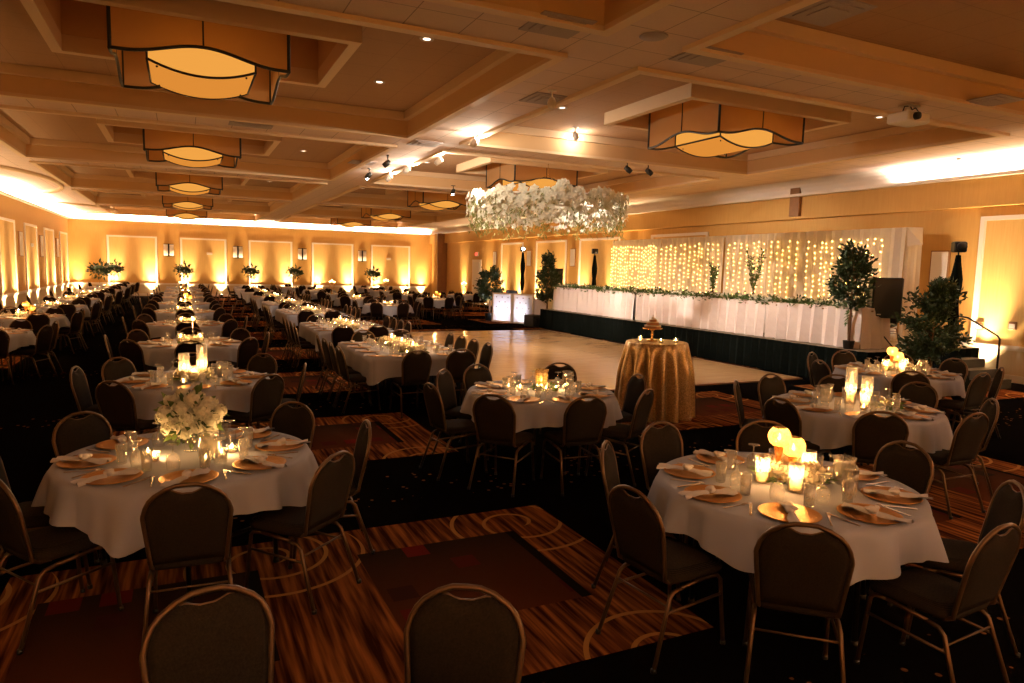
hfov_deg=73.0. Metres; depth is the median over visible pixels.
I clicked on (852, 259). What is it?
potted tree
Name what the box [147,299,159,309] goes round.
banquet chair
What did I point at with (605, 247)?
wall panel
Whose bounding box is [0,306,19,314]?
banquet chair
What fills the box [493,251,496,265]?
wall sconce
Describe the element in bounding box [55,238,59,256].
wall sconce
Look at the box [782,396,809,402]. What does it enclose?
charger plate
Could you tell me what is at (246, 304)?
banquet chair
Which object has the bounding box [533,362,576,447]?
banquet chair
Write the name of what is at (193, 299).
tablecloth
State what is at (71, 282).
trim
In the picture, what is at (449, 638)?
banquet chair
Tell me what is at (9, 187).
cove
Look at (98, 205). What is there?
trim
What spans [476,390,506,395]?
charger plate
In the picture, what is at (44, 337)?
banquet chair
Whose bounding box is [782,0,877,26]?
ceiling vent
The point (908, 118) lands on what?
ceiling projector
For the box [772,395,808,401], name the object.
napkin
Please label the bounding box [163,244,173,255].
wall sconce
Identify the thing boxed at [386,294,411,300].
tablecloth
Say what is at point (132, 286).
banquet chair
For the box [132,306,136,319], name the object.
banquet chair
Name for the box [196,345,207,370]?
candle
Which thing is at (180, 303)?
banquet chair
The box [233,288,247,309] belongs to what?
banquet chair
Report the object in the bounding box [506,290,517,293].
laptop
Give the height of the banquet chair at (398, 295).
0.927 m
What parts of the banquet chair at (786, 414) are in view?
backrest, frame, rail, seat, leg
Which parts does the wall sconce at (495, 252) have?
lamp shade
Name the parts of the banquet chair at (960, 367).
backrest, frame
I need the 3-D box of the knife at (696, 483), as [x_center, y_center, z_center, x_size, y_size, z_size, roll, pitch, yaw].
[1.100,0.880,4.247,0.215,0.005,0.016,-1,7,-25]
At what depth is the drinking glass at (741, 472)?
4.09 m
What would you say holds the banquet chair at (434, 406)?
on the floor at (543, 550)
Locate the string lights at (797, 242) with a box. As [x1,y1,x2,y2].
[727,242,797,298]
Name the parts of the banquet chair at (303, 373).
seat, frame, backrest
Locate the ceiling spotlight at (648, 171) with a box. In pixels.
[645,165,652,175]
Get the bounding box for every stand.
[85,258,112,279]
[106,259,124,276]
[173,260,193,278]
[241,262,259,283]
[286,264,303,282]
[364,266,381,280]
[520,247,525,293]
[592,249,597,285]
[643,327,662,341]
[947,241,967,324]
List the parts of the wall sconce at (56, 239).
lamp shade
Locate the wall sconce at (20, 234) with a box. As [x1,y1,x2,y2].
[18,231,23,255]
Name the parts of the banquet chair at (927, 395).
backrest, frame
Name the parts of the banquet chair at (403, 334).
frame, backrest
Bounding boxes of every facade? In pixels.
[492,292,512,322]
[512,293,533,323]
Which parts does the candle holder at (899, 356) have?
glass globe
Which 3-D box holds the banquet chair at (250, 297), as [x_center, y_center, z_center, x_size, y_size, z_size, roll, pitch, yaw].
[-8.361,-0.999,22.886,0.565,0.927,0.473,-2,7,-27]
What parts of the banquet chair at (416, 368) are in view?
leg, leg, seat, frame, backrest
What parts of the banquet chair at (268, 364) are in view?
backrest, frame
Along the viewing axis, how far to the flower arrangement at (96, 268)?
28.49 m
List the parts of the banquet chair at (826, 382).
backrest, frame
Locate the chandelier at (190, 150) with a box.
[142,129,241,167]
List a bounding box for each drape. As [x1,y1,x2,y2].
[611,239,661,289]
[660,236,724,292]
[723,232,805,299]
[802,227,922,340]
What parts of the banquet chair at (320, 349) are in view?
leg, backrest, frame, leg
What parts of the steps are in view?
handrail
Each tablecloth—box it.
[0,315,69,328]
[3,329,35,352]
[31,428,317,557]
[35,305,89,316]
[40,298,103,307]
[60,293,114,301]
[77,290,123,296]
[86,287,126,292]
[110,369,269,419]
[139,338,240,370]
[147,321,222,338]
[155,310,213,320]
[158,302,209,309]
[163,292,202,296]
[163,297,203,301]
[164,289,200,292]
[166,286,197,288]
[234,286,266,291]
[236,289,273,297]
[242,292,285,302]
[251,296,300,308]
[261,302,320,316]
[275,310,347,326]
[280,287,307,293]
[299,323,393,350]
[301,290,335,295]
[311,293,350,300]
[333,298,376,306]
[338,342,452,385]
[358,288,386,292]
[361,304,413,316]
[369,290,400,297]
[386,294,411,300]
[415,298,455,307]
[447,294,480,300]
[460,379,622,432]
[552,287,602,313]
[591,290,641,318]
[614,339,694,422]
[635,293,707,326]
[647,452,948,585]
[692,297,780,335]
[762,392,952,452]
[764,302,889,348]
[832,364,965,399]
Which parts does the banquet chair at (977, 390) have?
rail, seat, frame, backrest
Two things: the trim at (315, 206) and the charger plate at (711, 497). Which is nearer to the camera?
the charger plate at (711, 497)
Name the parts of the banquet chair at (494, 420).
leg, rail, backrest, frame, leg, seat, leg, rail, leg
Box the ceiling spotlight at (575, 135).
[572,126,578,140]
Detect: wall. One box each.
[0,194,69,294]
[0,284,70,308]
[67,219,431,295]
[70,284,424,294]
[430,174,1023,243]
[431,204,1023,340]
[434,234,436,295]
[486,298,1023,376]
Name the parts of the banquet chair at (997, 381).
leg, seat, backrest, frame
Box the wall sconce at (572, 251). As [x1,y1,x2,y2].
[570,249,575,265]
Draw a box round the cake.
[644,316,660,328]
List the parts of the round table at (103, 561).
leg, leg, leg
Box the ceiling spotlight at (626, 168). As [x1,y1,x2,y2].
[624,163,632,173]
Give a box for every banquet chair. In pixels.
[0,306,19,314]
[0,329,13,384]
[0,457,98,588]
[0,479,123,654]
[8,318,35,371]
[8,325,56,380]
[17,303,36,336]
[19,321,62,374]
[25,313,52,357]
[42,296,57,304]
[45,306,66,345]
[48,310,85,353]
[52,411,112,557]
[54,308,87,349]
[57,303,77,338]
[63,291,75,297]
[69,366,126,434]
[71,298,87,330]
[73,301,102,335]
[77,296,92,325]
[82,300,104,333]
[87,293,100,320]
[89,295,113,324]
[92,291,106,316]
[95,380,161,436]
[96,294,114,322]
[101,357,135,434]
[103,291,123,313]
[104,334,113,360]
[105,287,116,309]
[113,287,131,308]
[119,339,162,371]
[122,316,152,339]
[123,284,135,303]
[126,329,148,342]
[129,282,139,299]
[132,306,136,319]
[132,319,150,340]
[136,313,168,339]
[139,584,274,682]
[140,482,233,645]
[141,307,171,338]
[144,304,172,338]
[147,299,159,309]
[151,297,161,301]
[153,294,162,301]
[171,352,209,369]
[174,340,207,357]
[175,303,192,309]
[175,308,194,318]
[175,320,199,338]
[176,300,192,306]
[176,312,196,320]
[177,326,204,338]
[203,294,212,301]
[206,297,215,302]
[209,300,218,309]
[211,304,222,310]
[212,327,250,368]
[213,307,225,320]
[215,337,258,368]
[218,313,233,321]
[220,316,247,360]
[221,319,237,362]
[222,353,276,427]
[223,373,284,428]
[228,286,240,304]
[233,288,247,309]
[240,292,255,316]
[244,287,254,305]
[245,450,360,614]
[250,297,268,325]
[251,298,270,326]
[252,291,263,312]
[253,299,272,328]
[255,300,274,329]
[256,363,306,428]
[261,331,269,356]
[262,295,275,320]
[262,304,283,337]
[263,305,286,338]
[266,307,289,341]
[269,308,291,344]
[270,401,314,449]
[276,301,293,330]
[281,303,297,334]
[282,317,310,359]
[284,295,294,300]
[285,318,314,363]
[288,419,374,562]
[289,321,319,366]
[293,323,324,370]
[294,309,314,343]
[295,285,305,295]
[295,288,303,298]
[300,301,313,308]
[305,314,325,354]
[307,303,320,308]
[315,334,353,392]
[317,291,325,307]
[320,338,362,398]
[324,309,341,322]
[326,295,342,312]
[327,325,354,373]
[327,342,369,405]
[333,346,380,413]
[339,314,356,321]
[340,295,352,311]
[343,304,347,313]
[351,307,355,316]
[351,330,382,385]
[352,301,371,321]
[355,308,360,321]
[359,296,374,319]
[367,299,378,323]
[367,325,388,340]
[370,302,386,323]
[383,316,389,327]
[387,299,404,325]
[387,329,412,383]
[389,350,431,417]
[390,318,396,330]
[391,302,409,323]
[392,292,404,303]
[397,319,403,331]
[401,300,420,326]
[403,321,411,332]
[404,583,525,682]
[407,301,421,329]
[408,295,423,316]
[412,292,420,301]
[417,294,431,315]
[419,382,487,480]
[422,296,435,319]
[432,368,493,459]
[438,296,454,318]
[444,332,454,347]
[445,295,460,316]
[446,349,475,402]
[449,296,463,317]
[453,292,464,310]
[453,335,466,386]
[459,342,492,405]
[459,364,491,451]
[466,338,478,363]
[467,292,480,310]
[467,394,534,496]
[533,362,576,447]
[540,395,606,495]
[583,373,646,462]
[584,388,653,486]
[591,440,682,600]
[596,484,725,674]
[640,421,687,543]
[734,380,765,451]
[736,420,792,452]
[742,522,854,682]
[757,373,816,458]
[763,397,831,461]
[807,352,818,390]
[811,359,858,393]
[817,374,862,464]
[831,350,874,395]
[842,411,908,465]
[854,522,1021,682]
[867,381,938,464]
[868,440,933,594]
[883,353,913,363]
[886,318,898,348]
[887,480,1023,657]
[890,371,929,397]
[910,412,988,519]
[929,398,998,496]
[932,345,969,391]
[937,372,990,442]
[938,358,967,418]
[948,367,1004,438]
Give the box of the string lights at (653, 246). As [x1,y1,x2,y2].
[610,246,655,287]
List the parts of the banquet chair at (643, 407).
leg, rail, seat, leg, frame, backrest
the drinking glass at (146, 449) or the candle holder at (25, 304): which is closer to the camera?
the drinking glass at (146, 449)
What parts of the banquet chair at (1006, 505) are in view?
leg, seat, rail, frame, backrest, leg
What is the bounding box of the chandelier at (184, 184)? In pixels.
[155,172,222,195]
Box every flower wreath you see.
[13,310,35,316]
[47,301,61,306]
[64,295,78,299]
[167,365,216,381]
[176,306,191,311]
[176,317,197,323]
[176,334,203,343]
[306,308,320,313]
[329,318,347,323]
[334,320,353,325]
[341,323,361,329]
[376,335,402,344]
[386,339,412,348]
[396,343,429,353]
[750,452,838,489]
[879,360,920,372]
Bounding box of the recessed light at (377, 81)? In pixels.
[374,80,384,83]
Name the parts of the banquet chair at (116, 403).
backrest, frame, seat, rail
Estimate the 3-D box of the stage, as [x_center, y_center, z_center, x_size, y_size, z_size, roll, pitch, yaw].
[5.304,-0.181,19.431,3.466,0.670,13.217,-1,7,-25]
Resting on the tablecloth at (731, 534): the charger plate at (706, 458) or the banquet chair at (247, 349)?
the charger plate at (706, 458)
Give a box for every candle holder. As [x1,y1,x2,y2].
[22,301,28,316]
[27,305,35,313]
[178,353,189,371]
[768,426,790,479]
[783,436,805,466]
[887,347,897,370]
[893,352,903,369]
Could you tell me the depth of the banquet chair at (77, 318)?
15.05 m
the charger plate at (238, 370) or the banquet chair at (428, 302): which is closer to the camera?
the charger plate at (238, 370)
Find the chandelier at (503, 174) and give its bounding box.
[486,163,577,190]
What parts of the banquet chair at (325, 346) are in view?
leg, backrest, frame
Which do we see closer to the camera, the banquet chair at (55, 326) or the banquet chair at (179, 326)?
the banquet chair at (55, 326)
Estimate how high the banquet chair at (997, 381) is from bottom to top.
0.927 m
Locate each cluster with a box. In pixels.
[529,382,557,391]
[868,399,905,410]
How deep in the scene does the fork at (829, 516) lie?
3.73 m
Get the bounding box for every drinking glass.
[115,443,126,464]
[126,434,136,452]
[140,449,151,471]
[199,448,209,467]
[238,438,248,458]
[243,428,252,446]
[716,461,726,482]
[727,450,737,469]
[740,472,751,495]
[803,483,816,507]
[842,480,854,502]
[847,469,859,489]
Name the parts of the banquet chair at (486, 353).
leg, backrest, frame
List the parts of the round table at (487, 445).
leg, leg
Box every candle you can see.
[142,448,153,458]
[148,452,159,461]
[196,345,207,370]
[200,454,211,463]
[216,448,227,458]
[226,444,237,452]
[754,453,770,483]
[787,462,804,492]
[801,450,816,462]
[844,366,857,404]
[859,390,870,407]
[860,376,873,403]
[860,404,867,410]
[881,359,889,370]
[898,360,906,371]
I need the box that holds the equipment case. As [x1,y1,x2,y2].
[524,314,539,326]
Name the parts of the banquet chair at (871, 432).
seat, backrest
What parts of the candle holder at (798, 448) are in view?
stem, glass globe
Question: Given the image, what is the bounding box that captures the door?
[472,260,481,304]
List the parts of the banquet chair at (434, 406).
leg, backrest, frame, rail, leg, seat, rail, leg, leg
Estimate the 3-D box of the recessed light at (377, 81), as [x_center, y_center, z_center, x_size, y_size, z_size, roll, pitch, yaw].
[-2.130,-4.164,11.121,0.190,0.013,0.187,-1,7,-25]
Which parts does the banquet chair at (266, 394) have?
rail, seat, frame, backrest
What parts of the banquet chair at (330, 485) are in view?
leg, rail, leg, seat, leg, frame, rail, backrest, leg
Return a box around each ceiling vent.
[228,121,272,128]
[348,160,376,164]
[407,139,443,146]
[518,10,597,38]
[519,92,566,104]
[669,46,743,66]
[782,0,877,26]
[966,93,1023,105]
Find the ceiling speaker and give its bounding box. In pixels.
[639,31,667,40]
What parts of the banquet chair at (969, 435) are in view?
seat, leg, rail, frame, backrest, leg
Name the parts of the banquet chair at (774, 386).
frame, backrest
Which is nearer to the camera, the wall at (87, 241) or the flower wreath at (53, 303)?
the flower wreath at (53, 303)
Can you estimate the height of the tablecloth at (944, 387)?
0.334 m
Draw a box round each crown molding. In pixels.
[0,190,70,218]
[71,218,427,234]
[428,169,1023,234]
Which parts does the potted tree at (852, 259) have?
pot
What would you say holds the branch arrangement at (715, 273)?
on the tablecloth at (719, 314)
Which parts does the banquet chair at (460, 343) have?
backrest, frame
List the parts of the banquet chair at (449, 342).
backrest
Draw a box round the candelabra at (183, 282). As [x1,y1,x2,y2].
[179,280,187,291]
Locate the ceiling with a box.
[0,0,1023,228]
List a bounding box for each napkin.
[7,330,27,332]
[8,328,32,330]
[50,453,110,463]
[70,468,139,486]
[110,435,133,448]
[113,376,148,383]
[131,370,165,374]
[134,382,160,389]
[137,340,158,343]
[147,343,169,346]
[160,467,210,486]
[183,383,203,390]
[225,367,237,372]
[227,378,249,384]
[229,426,274,437]
[236,371,266,376]
[241,455,286,467]
[257,437,310,446]
[340,340,361,343]
[347,344,369,347]
[355,348,378,351]
[364,352,388,355]
[411,339,431,341]
[432,346,452,348]
[471,388,505,393]
[474,381,501,387]
[513,377,519,382]
[516,395,529,402]
[547,377,569,382]
[557,395,574,400]
[574,382,605,386]
[580,390,614,394]
[656,463,712,476]
[678,485,737,499]
[693,449,739,463]
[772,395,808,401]
[779,501,806,527]
[788,390,822,396]
[795,403,829,409]
[826,465,885,475]
[834,364,861,368]
[841,502,913,524]
[849,362,867,365]
[850,411,874,418]
[863,486,930,498]
[883,396,906,400]
[895,411,933,420]
[905,405,945,413]
[915,366,937,369]
[926,374,954,379]
[932,370,961,374]
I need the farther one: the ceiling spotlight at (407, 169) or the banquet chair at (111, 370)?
the ceiling spotlight at (407, 169)
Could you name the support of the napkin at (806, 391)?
on the charger plate at (799, 394)
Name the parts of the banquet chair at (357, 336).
backrest, frame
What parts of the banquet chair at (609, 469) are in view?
leg, frame, backrest, leg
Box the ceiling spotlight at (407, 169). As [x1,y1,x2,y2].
[403,162,410,173]
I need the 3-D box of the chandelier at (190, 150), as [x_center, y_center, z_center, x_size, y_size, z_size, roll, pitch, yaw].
[-7.296,-4.702,15.803,1.948,1.294,1.948,-1,7,-25]
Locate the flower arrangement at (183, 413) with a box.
[154,382,227,451]
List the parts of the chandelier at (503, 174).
shade panel, shade panel, lamp shade, shade panel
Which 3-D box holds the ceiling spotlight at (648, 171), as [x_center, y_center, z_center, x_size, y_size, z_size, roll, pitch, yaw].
[3.194,-3.991,16.104,0.204,0.288,0.130,3,6,10]
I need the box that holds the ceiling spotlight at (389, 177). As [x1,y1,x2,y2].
[385,171,392,181]
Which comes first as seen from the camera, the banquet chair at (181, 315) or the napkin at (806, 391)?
the napkin at (806, 391)
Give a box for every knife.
[72,468,103,478]
[224,470,250,474]
[677,483,704,486]
[749,504,751,514]
[829,514,860,526]
[875,504,917,509]
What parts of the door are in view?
panel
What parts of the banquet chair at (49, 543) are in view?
leg, backrest, rail, frame, leg, seat, rail, leg, leg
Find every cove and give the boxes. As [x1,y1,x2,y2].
[0,177,74,215]
[68,213,428,233]
[427,151,1023,233]
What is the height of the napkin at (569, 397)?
0.056 m
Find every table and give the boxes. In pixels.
[100,527,278,600]
[140,421,247,434]
[356,376,433,408]
[486,426,591,474]
[534,298,552,314]
[688,539,865,647]
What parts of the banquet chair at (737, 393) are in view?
backrest, frame, seat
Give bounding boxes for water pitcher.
[197,432,219,460]
[814,384,832,402]
[833,454,856,485]
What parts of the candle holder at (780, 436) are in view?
stem, glass globe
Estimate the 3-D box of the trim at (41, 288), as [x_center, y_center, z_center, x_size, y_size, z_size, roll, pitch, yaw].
[-13.204,-0.518,14.809,0.050,0.100,52.000,-1,7,-25]
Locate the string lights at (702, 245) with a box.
[659,245,718,292]
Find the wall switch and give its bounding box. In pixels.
[975,322,983,329]
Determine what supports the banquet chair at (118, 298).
on the floor at (543, 550)
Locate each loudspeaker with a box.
[550,268,562,285]
[867,277,903,318]
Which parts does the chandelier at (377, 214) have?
shade panel, lamp shade, shade panel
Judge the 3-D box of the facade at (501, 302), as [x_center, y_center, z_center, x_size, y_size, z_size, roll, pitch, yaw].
[-0.296,-1.304,26.674,0.980,1.140,0.307,6,8,38]
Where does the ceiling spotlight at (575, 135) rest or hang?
attached to the ceiling
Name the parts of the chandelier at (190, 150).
shade panel, shade panel, bowl trim, lamp shade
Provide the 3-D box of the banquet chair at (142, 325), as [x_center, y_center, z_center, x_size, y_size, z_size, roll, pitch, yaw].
[-7.025,0.016,13.483,0.473,0.927,0.565,4,6,22]
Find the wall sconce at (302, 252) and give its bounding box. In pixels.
[298,248,306,259]
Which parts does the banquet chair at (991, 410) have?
leg, backrest, frame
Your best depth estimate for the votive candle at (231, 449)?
4.71 m
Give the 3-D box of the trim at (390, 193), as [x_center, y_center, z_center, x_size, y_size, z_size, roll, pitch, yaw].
[-2.785,-5.555,26.488,7.680,0.468,6.760,-1,7,-25]
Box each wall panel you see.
[0,220,16,293]
[25,225,37,289]
[45,230,54,285]
[60,233,67,282]
[109,237,155,282]
[182,239,224,283]
[251,242,290,284]
[314,244,351,284]
[373,246,407,285]
[502,244,521,293]
[536,242,564,296]
[580,239,617,286]
[653,235,705,286]
[928,250,950,284]
[976,219,1023,346]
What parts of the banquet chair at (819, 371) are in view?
backrest, frame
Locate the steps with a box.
[957,315,1011,389]
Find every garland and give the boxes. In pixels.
[553,282,595,291]
[590,285,639,293]
[633,288,694,298]
[688,291,768,304]
[765,294,868,326]
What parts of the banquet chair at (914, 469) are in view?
backrest, frame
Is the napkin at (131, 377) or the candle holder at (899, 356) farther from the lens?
the candle holder at (899, 356)
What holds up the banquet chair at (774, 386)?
on the floor at (543, 550)
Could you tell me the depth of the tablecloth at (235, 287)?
36.73 m
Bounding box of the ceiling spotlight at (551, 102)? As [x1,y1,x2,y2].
[547,89,556,109]
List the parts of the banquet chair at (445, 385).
leg, frame, backrest, seat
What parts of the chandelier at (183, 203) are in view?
shade panel, shade panel, lamp shade, bowl trim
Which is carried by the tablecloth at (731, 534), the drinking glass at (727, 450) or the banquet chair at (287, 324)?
the drinking glass at (727, 450)
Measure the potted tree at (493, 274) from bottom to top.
2.212 m
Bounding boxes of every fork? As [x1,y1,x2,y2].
[63,468,101,472]
[122,476,152,486]
[670,479,702,482]
[723,502,751,508]
[826,512,832,525]
[877,503,910,515]
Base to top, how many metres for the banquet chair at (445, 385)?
0.927 m
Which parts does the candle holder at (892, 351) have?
glass globe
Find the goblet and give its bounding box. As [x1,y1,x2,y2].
[815,474,830,502]
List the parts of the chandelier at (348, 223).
shade panel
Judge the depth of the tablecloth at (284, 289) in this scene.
37.52 m
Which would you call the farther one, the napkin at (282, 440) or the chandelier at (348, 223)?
the chandelier at (348, 223)
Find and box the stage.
[539,309,979,377]
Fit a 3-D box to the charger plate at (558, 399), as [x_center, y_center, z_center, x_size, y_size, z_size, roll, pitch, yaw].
[0.561,0.584,6.902,0.329,0.014,0.329,-2,7,-29]
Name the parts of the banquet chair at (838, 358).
frame, backrest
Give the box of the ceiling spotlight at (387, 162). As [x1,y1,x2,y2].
[382,155,390,167]
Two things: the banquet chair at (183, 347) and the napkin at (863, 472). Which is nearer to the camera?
the napkin at (863, 472)
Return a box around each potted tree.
[474,265,504,320]
[534,249,562,308]
[825,238,878,348]
[891,276,974,367]
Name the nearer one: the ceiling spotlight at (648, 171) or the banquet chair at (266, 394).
the banquet chair at (266, 394)
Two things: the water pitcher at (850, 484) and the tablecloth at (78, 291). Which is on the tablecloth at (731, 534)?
the water pitcher at (850, 484)
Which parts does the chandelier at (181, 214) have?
shade panel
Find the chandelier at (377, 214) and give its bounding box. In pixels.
[361,208,410,220]
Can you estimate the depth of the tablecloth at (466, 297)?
33.12 m
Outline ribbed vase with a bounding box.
[535,368,548,385]
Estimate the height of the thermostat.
0.160 m
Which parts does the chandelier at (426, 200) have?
shade panel, shade panel, lamp shade, bowl trim, shade panel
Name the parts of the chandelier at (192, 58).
shade panel, shade panel, shade panel, lamp shade, bowl trim, shade panel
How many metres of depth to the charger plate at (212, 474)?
4.14 m
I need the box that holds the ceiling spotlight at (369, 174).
[365,168,371,179]
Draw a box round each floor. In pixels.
[0,296,1023,682]
[411,330,802,390]
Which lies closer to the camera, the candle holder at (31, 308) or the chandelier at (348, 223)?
the candle holder at (31, 308)
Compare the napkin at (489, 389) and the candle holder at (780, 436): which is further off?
the napkin at (489, 389)
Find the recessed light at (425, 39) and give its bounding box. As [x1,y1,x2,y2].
[420,37,433,41]
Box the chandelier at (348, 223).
[331,218,370,227]
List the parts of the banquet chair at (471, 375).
frame, backrest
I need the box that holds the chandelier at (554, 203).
[465,164,628,241]
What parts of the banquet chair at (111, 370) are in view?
frame, backrest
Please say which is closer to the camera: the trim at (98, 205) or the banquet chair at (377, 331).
the banquet chair at (377, 331)
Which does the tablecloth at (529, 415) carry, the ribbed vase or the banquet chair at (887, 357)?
the ribbed vase
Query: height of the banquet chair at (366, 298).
0.927 m
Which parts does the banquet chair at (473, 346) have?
backrest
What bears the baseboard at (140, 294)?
attached to the wall at (87, 241)
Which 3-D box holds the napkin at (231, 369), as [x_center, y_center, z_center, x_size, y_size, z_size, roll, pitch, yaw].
[-3.320,0.326,8.197,0.092,0.056,0.364,0,6,-9]
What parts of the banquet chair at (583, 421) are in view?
leg, rail, leg, seat, leg, frame, backrest, rail, leg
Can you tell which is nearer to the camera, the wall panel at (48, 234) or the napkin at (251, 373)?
the napkin at (251, 373)
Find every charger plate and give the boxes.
[56,454,116,467]
[80,468,142,484]
[95,437,148,448]
[120,378,149,382]
[131,383,166,388]
[136,372,168,376]
[158,469,218,482]
[176,384,210,389]
[209,343,231,345]
[217,369,245,372]
[220,380,252,384]
[225,429,271,438]
[232,456,286,469]
[235,374,264,377]
[255,439,303,450]
[367,355,389,356]
[475,383,504,387]
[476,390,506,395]
[503,379,531,383]
[507,396,539,401]
[547,380,569,383]
[552,397,584,402]
[573,384,602,389]
[579,391,609,396]
[664,464,715,478]
[684,484,741,502]
[696,453,744,464]
[757,502,822,522]
[758,453,800,459]
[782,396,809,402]
[793,392,824,396]
[797,405,832,411]
[825,466,878,479]
[832,392,862,397]
[836,503,903,523]
[838,367,862,369]
[844,412,882,417]
[850,363,870,366]
[854,371,880,373]
[860,486,922,503]
[876,398,911,403]
[894,412,929,419]
[903,407,938,412]
[927,376,950,378]
[930,372,957,375]
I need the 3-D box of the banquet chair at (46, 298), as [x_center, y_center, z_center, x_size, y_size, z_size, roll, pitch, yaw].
[-13.865,-0.939,20.991,0.473,0.927,0.565,1,6,-5]
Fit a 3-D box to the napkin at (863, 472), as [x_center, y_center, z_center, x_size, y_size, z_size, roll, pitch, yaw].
[2.268,0.845,4.560,0.364,0.056,0.092,3,6,11]
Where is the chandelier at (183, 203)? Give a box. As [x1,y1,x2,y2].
[162,196,212,210]
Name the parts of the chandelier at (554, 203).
ring frame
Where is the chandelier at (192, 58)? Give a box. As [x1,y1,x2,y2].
[106,5,290,104]
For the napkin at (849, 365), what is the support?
on the charger plate at (838, 367)
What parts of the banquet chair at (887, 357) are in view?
backrest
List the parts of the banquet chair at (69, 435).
frame, backrest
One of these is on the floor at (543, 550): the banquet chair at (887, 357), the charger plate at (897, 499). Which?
the banquet chair at (887, 357)
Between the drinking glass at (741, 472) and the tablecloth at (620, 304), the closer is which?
the drinking glass at (741, 472)
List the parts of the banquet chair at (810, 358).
backrest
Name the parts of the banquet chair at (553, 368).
frame, backrest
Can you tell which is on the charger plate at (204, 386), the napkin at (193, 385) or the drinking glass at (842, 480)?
the napkin at (193, 385)
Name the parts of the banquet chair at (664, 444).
backrest, frame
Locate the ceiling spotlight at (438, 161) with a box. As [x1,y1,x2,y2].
[434,155,442,165]
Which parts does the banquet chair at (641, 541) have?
leg, rail, backrest, frame, leg, leg, seat, rail, leg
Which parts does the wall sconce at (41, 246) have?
lamp shade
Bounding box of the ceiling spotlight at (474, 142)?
[470,132,478,147]
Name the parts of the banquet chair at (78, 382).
frame, backrest, seat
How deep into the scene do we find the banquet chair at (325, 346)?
10.69 m
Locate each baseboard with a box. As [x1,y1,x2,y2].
[132,293,386,296]
[487,303,1023,383]
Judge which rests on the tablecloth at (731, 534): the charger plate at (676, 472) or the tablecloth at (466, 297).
the charger plate at (676, 472)
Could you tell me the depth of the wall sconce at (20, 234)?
26.33 m
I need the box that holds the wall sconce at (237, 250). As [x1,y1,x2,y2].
[233,246,242,257]
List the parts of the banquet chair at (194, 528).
leg, leg, backrest, frame, seat, leg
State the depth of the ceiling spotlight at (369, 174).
17.97 m
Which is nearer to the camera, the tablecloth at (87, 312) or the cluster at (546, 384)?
the cluster at (546, 384)
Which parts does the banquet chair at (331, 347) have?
leg, backrest, frame, leg, seat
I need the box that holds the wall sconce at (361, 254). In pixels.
[358,250,365,261]
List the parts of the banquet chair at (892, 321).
backrest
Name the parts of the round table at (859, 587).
leg, leg, leg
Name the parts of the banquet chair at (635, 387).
seat, backrest, frame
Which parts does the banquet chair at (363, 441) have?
leg, rail, seat, leg, leg, backrest, frame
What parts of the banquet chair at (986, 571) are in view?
leg, rail, leg, seat, leg, rail, frame, backrest, leg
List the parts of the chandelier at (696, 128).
shade panel, shade panel, lamp shade, bowl trim, shade panel, shade panel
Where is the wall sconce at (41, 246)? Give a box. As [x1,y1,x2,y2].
[39,235,43,256]
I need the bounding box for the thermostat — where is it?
[1008,321,1016,329]
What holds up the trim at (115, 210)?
attached to the ceiling
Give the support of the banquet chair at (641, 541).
on the floor at (543, 550)
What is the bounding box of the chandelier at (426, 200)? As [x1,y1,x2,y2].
[407,191,471,210]
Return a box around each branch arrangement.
[709,262,719,291]
[745,248,765,293]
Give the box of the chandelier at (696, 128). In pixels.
[647,100,804,158]
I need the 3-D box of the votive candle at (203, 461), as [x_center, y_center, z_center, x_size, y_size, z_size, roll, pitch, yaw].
[-1.965,0.752,4.442,0.072,0.069,0.072,-1,7,-25]
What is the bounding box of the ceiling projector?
[887,103,929,127]
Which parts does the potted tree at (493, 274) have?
pot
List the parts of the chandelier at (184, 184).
shade panel, shade panel, lamp shade, bowl trim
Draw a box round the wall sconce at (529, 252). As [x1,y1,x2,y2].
[527,250,531,265]
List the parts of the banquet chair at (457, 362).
backrest, frame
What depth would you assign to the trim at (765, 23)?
8.57 m
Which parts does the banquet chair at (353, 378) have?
leg, backrest, frame, leg, seat, rail, leg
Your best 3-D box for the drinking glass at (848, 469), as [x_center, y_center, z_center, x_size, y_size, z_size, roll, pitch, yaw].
[2.097,0.845,4.254,0.066,0.125,0.065,-1,7,-25]
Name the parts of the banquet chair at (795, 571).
leg, leg, rail, seat, backrest, frame, leg, rail, leg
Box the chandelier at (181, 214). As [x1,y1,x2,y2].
[166,209,206,219]
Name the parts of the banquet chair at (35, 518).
leg, backrest, frame, seat, rail, leg, leg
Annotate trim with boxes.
[0,0,567,139]
[0,104,397,180]
[0,165,63,193]
[0,217,17,294]
[0,282,70,297]
[24,223,39,289]
[29,160,327,200]
[43,227,55,285]
[46,201,117,213]
[59,231,68,283]
[71,188,291,212]
[71,282,424,287]
[95,204,269,220]
[106,235,157,282]
[180,238,226,283]
[249,240,292,284]
[275,215,431,227]
[293,203,473,221]
[312,243,352,284]
[321,185,522,211]
[367,150,718,194]
[371,245,409,285]
[422,0,676,36]
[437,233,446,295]
[459,66,1009,175]
[500,242,523,291]
[534,240,566,296]
[534,297,1023,351]
[578,237,619,284]
[651,232,708,238]
[682,0,1023,118]
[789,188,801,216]
[969,214,1023,341]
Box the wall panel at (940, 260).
[928,250,950,284]
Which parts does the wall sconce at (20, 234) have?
frame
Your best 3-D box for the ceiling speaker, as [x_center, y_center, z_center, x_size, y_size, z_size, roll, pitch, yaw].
[1.518,-3.265,7.418,0.310,0.012,0.310,-1,7,-25]
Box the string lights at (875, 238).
[805,238,882,300]

